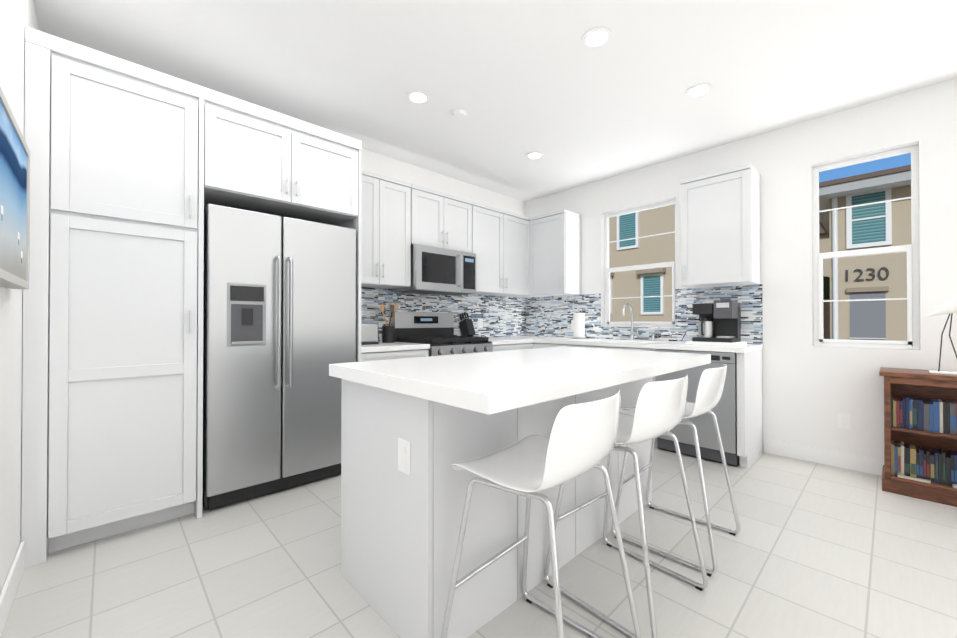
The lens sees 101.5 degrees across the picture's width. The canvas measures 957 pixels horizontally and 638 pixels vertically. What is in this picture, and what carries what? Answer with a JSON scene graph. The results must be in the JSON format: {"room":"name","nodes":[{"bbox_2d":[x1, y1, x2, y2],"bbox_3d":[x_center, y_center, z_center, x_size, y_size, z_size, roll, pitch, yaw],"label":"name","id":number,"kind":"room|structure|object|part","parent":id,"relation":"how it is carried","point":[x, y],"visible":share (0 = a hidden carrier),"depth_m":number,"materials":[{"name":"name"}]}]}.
{"room":"kitchen","nodes":[
{"label":"kitchen","id":0,"kind":"room"},
{"bbox_2d":[0,0,39,592],"bbox_3d":[-0.282,-0.252,-0.222,0.150,2.740,6.710,0,-1,-43],"label":"wall","id":1,"kind":"structure","parent":0,"point":[17,17],"depth_m":1.58,"materials":[{"name":"white paint"}]},
{"bbox_2d":[0,541,24,637],"bbox_3d":[-0.039,1.055,-0.364,0.016,0.125,5.879,0,-1,-43],"label":"baseboard","id":2,"kind":"structure","parent":1,"relation":"attached to","point":[7,595],"depth_m":1.53,"materials":[{"name":"white wood"}]},
{"bbox_2d":[0,87,29,288],"bbox_3d":[-1.443,-0.403,1.152,0.049,0.560,1.140,0,-1,-43],"label":"framed art","id":3,"kind":"object","parent":1,"relation":"attached to","point":[14,204],"visible":1,"depth_m":1.35,"materials":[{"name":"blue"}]},
{"bbox_2d":[362,148,524,215],"bbox_3d":[-1.002,-0.225,3.822,4.670,2.740,0.150,0,-1,-43],"label":"wall","id":4,"kind":"structure","parent":0,"point":[380,164],"depth_m":4.25,"materials":[{"name":"white paint"}]},
{"bbox_2d":[209,89,360,225],"bbox_3d":[-1.464,-1.046,2.818,0.951,0.570,0.673,0,-1,-43],"label":"upper cabinet","id":5,"kind":"object","parent":4,"relation":"attached to","point":[263,160],"depth_m":2.55,"materials":[{"name":"white paint"}]},
{"bbox_2d":[361,170,420,288],"bbox_3d":[-0.954,-0.772,3.524,0.713,0.950,0.347,0,-1,-43],"label":"upper cabinet","id":6,"kind":"object","parent":4,"relation":"attached to","point":[391,207],"depth_m":3.45,"materials":[{"name":"white paint"}]},
{"bbox_2d":[417,187,468,251],"bbox_3d":[-0.463,-0.968,3.992,0.760,0.552,0.347,0,-1,-43],"label":"upper cabinet","id":7,"kind":"object","parent":4,"relation":"attached to","point":[444,221],"depth_m":3.86,"materials":[{"name":"white paint"}]},
{"bbox_2d":[392,244,475,295],"bbox_3d":[-0.421,-0.473,3.946,0.748,0.422,0.465,0,-1,-43],"label":"microwave","id":8,"kind":"object","parent":7,"relation":"attached to","point":[411,289],"depth_m":3.77,"materials":[{"name":"silver metal"}]},
{"bbox_3d":[-0.285,-0.476,3.802,0.746,0.414,0.068,0,-1,-43],"label":"front of the mounted microwave","id":9,"kind":"part","parent":8,"relation":"part of","materials":[{"name":"silver metal"}]},
{"bbox_2d":[361,287,524,341],"bbox_3d":[-0.348,-0.021,4.333,2.714,0.540,0.006,0,-1,-43],"label":"backsplash","id":10,"kind":"structure","parent":4,"relation":"attached to","point":[504,316],"depth_m":4.45,"materials":[{"name":"tile"}]},
{"bbox_2d":[478,318,482,327],"bbox_3d":[0.025,0.051,4.678,0.072,0.115,0.006,0,-1,-43],"label":"outlet","id":11,"kind":"object","parent":10,"relation":"attached to","point":[480,322],"visible":1,"depth_m":4.67,"materials":[{"name":"white plastic"}]},
{"bbox_2d":[469,200,528,297],"bbox_3d":[0.157,-0.765,4.551,1.028,0.950,0.386,0,-1,-43],"label":"upper cabinet","id":12,"kind":"object","parent":4,"relation":"attached to","point":[518,255],"depth_m":4.43,"materials":[{"name":"white paint"}]},
{"bbox_2d":[1,447,956,637],"bbox_3d":[1.306,1.189,1.378,4.670,0.120,6.860,0,-1,-43],"label":"floor","id":13,"kind":"structure","parent":0,"point":[812,550],"depth_m":1.74,"materials":[{"name":"tile"}]},
{"bbox_2d":[21,26,208,567],"bbox_3d":[-2.055,-0.100,2.251,0.678,2.470,0.673,0,-1,-43],"label":"tall cabinet","id":14,"kind":"object","parent":13,"relation":"on","point":[135,169],"depth_m":1.98,"materials":[{"name":"white paint"}]},
{"bbox_2d":[202,204,355,509],"bbox_3d":[-1.431,0.225,2.774,0.914,1.803,0.716,0,-1,-43],"label":"fridge","id":15,"kind":"object","parent":13,"relation":"on","point":[234,496],"depth_m":2.48,"materials":[{"name":"grey metal"}]},
{"bbox_3d":[-1.344,0.021,2.417,0.353,0.853,0.076,0,-1,-43],"label":"fridge handle","id":16,"kind":"part","parent":15,"relation":"part of","materials":[{"name":"silver metal"}]},
{"bbox_3d":[-1.258,0.182,2.592,0.914,1.700,0.080,0,-1,-43],"label":"fridge door","id":17,"kind":"part","parent":15,"relation":"part of","materials":[{"name":"silver metal"}]},
{"bbox_2d":[361,348,429,361],"bbox_3d":[-0.881,0.700,3.391,0.650,0.884,0.628,0,-1,-43],"label":"base cabinet","id":18,"kind":"object","parent":13,"relation":"on","point":[421,352],"depth_m":3.14,"materials":[{"name":"white paint"}]},
{"bbox_2d":[361,342,428,351],"bbox_3d":[-0.875,0.238,3.388,0.650,0.040,0.638,0,-1,-43],"label":"countertop","id":19,"kind":"structure","parent":18,"relation":"on","point":[396,346],"depth_m":3.18,"materials":[{"name":"white stone"}]},
{"bbox_2d":[361,323,378,342],"bbox_3d":[-1.021,0.119,3.382,0.270,0.173,0.170,0,-1,-43],"label":"toaster","id":20,"kind":"object","parent":19,"relation":"on","point":[369,332],"visible":0.5,"depth_m":3.35,"materials":[{"name":"silver metal"}]},
{"bbox_2d":[380,302,397,342],"bbox_3d":[-0.841,0.031,3.650,0.184,0.376,0.130,0,-1,-43],"label":"utensil crock","id":21,"kind":"object","parent":19,"relation":"on","point":[388,333],"visible":1,"depth_m":3.61,"materials":[{"name":"black ceramic"}]},
{"bbox_2d":[392,312,492,356],"bbox_3d":[-0.336,0.538,3.849,0.748,1.215,0.700,0,-1,-43],"label":"range","id":22,"kind":"object","parent":13,"relation":"on","point":[435,331],"visible":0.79,"depth_m":3.87,"materials":[{"name":"silver metal"}]},
{"bbox_2d":[340,378,651,637],"bbox_3d":[0.230,0.695,2.105,1.736,0.877,0.671,0,-1,-43],"label":"kitchen island","id":23,"kind":"object","parent":13,"relation":"on","point":[413,430],"depth_m":1.47,"materials":[{"name":"white paint"}]},
{"bbox_2d":[329,346,710,417],"bbox_3d":[0.340,0.229,2.005,1.820,0.052,1.010,0,-1,-43],"label":"island countertop","id":24,"kind":"structure","parent":23,"relation":"on","point":[498,382],"depth_m":1.50,"materials":[{"name":"white stone"}]},
{"bbox_2d":[493,344,508,351],"bbox_3d":[0.052,0.706,4.276,0.385,0.884,0.628,0,-1,-43],"label":"base cabinet","id":25,"kind":"object","parent":13,"relation":"on","point":[496,347],"depth_m":4.01,"materials":[{"name":"white paint"}]},
{"bbox_2d":[509,340,532,349],"bbox_3d":[0.273,0.707,4.458,0.415,0.884,0.667,0,-1,-43],"label":"base cabinet","id":26,"kind":"object","parent":13,"relation":"on","point":[525,344],"depth_m":4.25,"materials":[{"name":"white paint"}]},
{"bbox_2d":[488,336,552,343],"bbox_3d":[0.386,0.246,4.583,1.289,0.040,0.638,0,-1,-43],"label":"countertop","id":27,"kind":"structure","parent":26,"relation":"on","point":[517,339],"depth_m":4.26,"materials":[{"name":"white stone"}]},
{"bbox_2d":[459,312,477,336],"bbox_3d":[-0.119,0.073,4.422,0.100,0.303,0.217,0,-1,-43],"label":"knife block","id":28,"kind":"object","parent":27,"relation":"on","point":[466,326],"visible":0.92,"depth_m":4.40,"materials":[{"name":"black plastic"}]},
{"bbox_2d":[441,389,641,637],"bbox_3d":[0.202,0.677,1.260,0.482,0.903,0.482,0,-1,43],"label":"seat","id":29,"kind":"object","parent":13,"relation":"on","point":[581,440],"visible":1,"depth_m":1.16,"materials":[{"name":"white plastic"}]},
{"bbox_2d":[533,340,568,348],"bbox_3d":[0.985,0.707,4.408,0.667,0.884,0.504,0,-1,-43],"label":"base cabinet","id":30,"kind":"object","parent":13,"relation":"on","point":[536,343],"depth_m":4.27,"materials":[{"name":"white paint"}]},
{"bbox_2d":[569,344,672,447],"bbox_3d":[1.427,0.704,3.969,0.629,0.884,0.969,0,-1,-43],"label":"base cabinet","id":31,"kind":"object","parent":13,"relation":"on","point":[570,345],"depth_m":3.56,"materials":[{"name":"white paint"}]},
{"bbox_2d":[545,337,762,351],"bbox_3d":[1.526,0.241,3.854,0.638,0.040,1.990,0,-1,-43],"label":"countertop","id":32,"kind":"structure","parent":31,"relation":"on","point":[676,345],"depth_m":3.48,"materials":[{"name":"white stone"}]},
{"bbox_2d":[572,308,585,338],"bbox_3d":[1.151,0.051,4.478,0.150,0.347,0.150,0,-1,-43],"label":"paper towel","id":33,"kind":"object","parent":32,"relation":"on","point":[578,325],"visible":1,"depth_m":4.43,"materials":[{"name":"white paper"}]},
{"bbox_2d":[622,303,654,340],"bbox_3d":[1.627,0.028,3.985,0.228,0.387,0.258,0,-1,-43],"label":"faucet","id":34,"kind":"object","parent":32,"relation":"on","point":[632,336],"visible":1,"depth_m":4.09,"materials":[{"name":"silver metal"}]},
{"bbox_2d":[680,300,746,345],"bbox_3d":[2.019,0.032,3.477,0.362,0.372,0.553,0,-1,-43],"label":"coffee maker","id":35,"kind":"object","parent":32,"relation":"on","point":[719,322],"visible":1,"depth_m":3.36,"materials":[{"name":"black plastic"}]},
{"bbox_2d":[544,374,707,637],"bbox_3d":[0.616,0.679,1.651,0.482,0.903,0.480,0,-1,-40],"label":"seat","id":36,"kind":"object","parent":13,"relation":"on","point":[660,408],"visible":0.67,"depth_m":1.48,"materials":[{"name":"white plastic"}]},
{"bbox_2d":[611,364,740,576],"bbox_3d":[1.030,0.682,2.044,0.497,0.903,0.503,0,-1,-43],"label":"seat","id":37,"kind":"object","parent":13,"relation":"on","point":[710,389],"visible":0.67,"depth_m":1.88,"materials":[{"name":"white plastic"}]},
{"bbox_2d":[655,349,738,466],"bbox_3d":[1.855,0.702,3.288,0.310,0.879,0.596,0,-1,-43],"label":"dishwasher","id":38,"kind":"object","parent":13,"relation":"on","point":[724,409],"visible":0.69,"depth_m":3.09,"materials":[{"name":"grey metal"}]},
{"bbox_2d":[879,367,956,506],"bbox_3d":[3.119,0.741,2.360,0.357,0.790,0.965,0,-1,-43],"label":"bookcase","id":39,"kind":"object","parent":13,"relation":"on","point":[920,433],"visible":1,"depth_m":2.52,"materials":[{"name":"brown wood"}]},
{"bbox_2d":[926,295,956,374],"bbox_3d":[3.044,0.062,2.439,0.100,0.568,0.335,0,-1,-43],"label":"bird sculpture","id":40,"kind":"object","parent":39,"relation":"on","point":[949,306],"visible":1,"depth_m":2.48,"materials":[{"name":"white"}]},
{"bbox_2d":[33,0,956,201],"bbox_3d":[1.306,-1.671,1.397,4.670,0.120,6.860,0,-1,-43],"label":"ceiling","id":41,"kind":"structure","parent":0,"point":[517,81],"depth_m":2.47,"materials":[{"name":"white paint"}]},
{"bbox_2d":[406,90,429,103],"bbox_3d":[-0.435,-1.597,2.819,0.170,0.007,0.170,0,-1,-43],"label":"recessed light","id":42,"kind":"object","parent":41,"relation":"in","point":[417,97],"visible":1,"depth_m":2.81,"materials":[{"name":"white"}]},
{"bbox_2d":[452,109,466,119],"bbox_3d":[-0.146,-1.585,3.038,0.120,0.030,0.120,0,-1,-43],"label":"smoke detector","id":43,"kind":"object","parent":41,"relation":"attached to","point":[459,114],"visible":1,"depth_m":3.01,"materials":[{"name":"white plastic"}]},
{"bbox_2d":[526,151,542,158],"bbox_3d":[0.546,-1.591,3.804,0.170,0.007,0.170,0,-1,-43],"label":"recessed light","id":44,"kind":"object","parent":41,"relation":"in","point":[535,155],"visible":1,"depth_m":3.79,"materials":[{"name":"white"}]},
{"bbox_2d":[581,27,611,48],"bbox_3d":[0.674,-1.601,2.231,0.170,0.007,0.170,0,-1,-43],"label":"recessed light","id":45,"kind":"object","parent":41,"relation":"in","point":[596,38],"visible":1,"depth_m":2.23,"materials":[{"name":"white"}]},
{"bbox_2d":[685,83,712,97],"bbox_3d":[1.544,-1.598,2.738,0.170,0.007,0.170,0,-1,-43],"label":"recessed light","id":46,"kind":"object","parent":41,"relation":"in","point":[698,90],"visible":1,"depth_m":2.73,"materials":[{"name":"white"}]},
{"bbox_2d":[525,78,956,458],"bbox_3d":[2.998,-0.231,2.889,0.150,2.740,6.710,0,-1,-43],"label":"wall","id":47,"kind":"structure","parent":0,"point":[811,391],"depth_m":3.14,"materials":[{"name":"white paint"}]},
{"bbox_2d":[529,209,580,297],"bbox_3d":[0.901,-0.764,4.708,0.389,0.950,0.529,0,-1,-43],"label":"upper cabinet","id":48,"kind":"object","parent":47,"relation":"attached to","point":[554,237],"depth_m":4.56,"materials":[{"name":"white paint"}]},
{"bbox_2d":[604,200,675,326],"bbox_3d":[1.753,-0.562,4.246,0.062,1.300,0.810,0,-1,-43],"label":"window","id":49,"kind":"structure","parent":47,"relation":"in","point":[608,271],"depth_m":4.29,"materials":[{"name":"white plastic"}]},
{"bbox_2d":[525,284,762,343],"bbox_3d":[1.544,-0.022,4.306,0.006,0.540,2.610,0,-1,-43],"label":"backsplash","id":50,"kind":"structure","parent":47,"relation":"attached to","point":[551,316],"depth_m":4.08,"materials":[{"name":"tile"}]},
{"bbox_2d":[680,163,760,287],"bbox_3d":[2.127,-0.772,3.445,0.349,0.950,0.530,0,-1,-43],"label":"upper cabinet","id":51,"kind":"object","parent":47,"relation":"attached to","point":[721,210],"depth_m":3.30,"materials":[{"name":"white paint"}]},
{"bbox_2d":[764,438,883,475],"bbox_3d":[3.782,1.070,1.931,0.016,0.125,3.894,0,-1,-43],"label":"baseboard","id":52,"kind":"structure","parent":47,"relation":"attached to","point":[855,462],"depth_m":3.05,"materials":[{"name":"white wood"}]},
{"bbox_2d":[838,413,850,429],"bbox_3d":[2.793,0.780,2.984,0.006,0.115,0.072,0,-1,-43],"label":"electrical outlet","id":53,"kind":"object","parent":47,"relation":"attached to","point":[844,421],"visible":1,"depth_m":2.98,"materials":[{"name":"white plastic"}]},
{"bbox_2d":[813,145,919,349],"bbox_3d":[2.942,-0.510,2.992,0.062,1.460,0.575,0,-1,-43],"label":"window","id":54,"kind":"structure","parent":47,"relation":"in","point":[913,311],"depth_m":2.92,"materials":[{"name":"white plastic"}]},
{"label":"outside","id":55,"kind":"structure","parent":0,"visible":0},
{"bbox_2d":[609,165,911,340],"bbox_3d":[16.085,-0.088,28.798,57.000,15.200,100.000,0,-1,-43],"label":"buildings","id":56,"kind":"structure","parent":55,"point":[885,224],"depth_m":8.90,"materials":[{"name":"beige"}]},
{"bbox_2d":[846,267,888,281],"bbox_3d":[8.613,-0.987,8.664,0.020,0.270,0.681,0,-1,-43],"label":"number","id":57,"kind":"object","parent":56,"relation":"attached to","point":[872,274],"visible":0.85,"depth_m":8.61,"materials":[{"name":"grey metal"}]}
]}

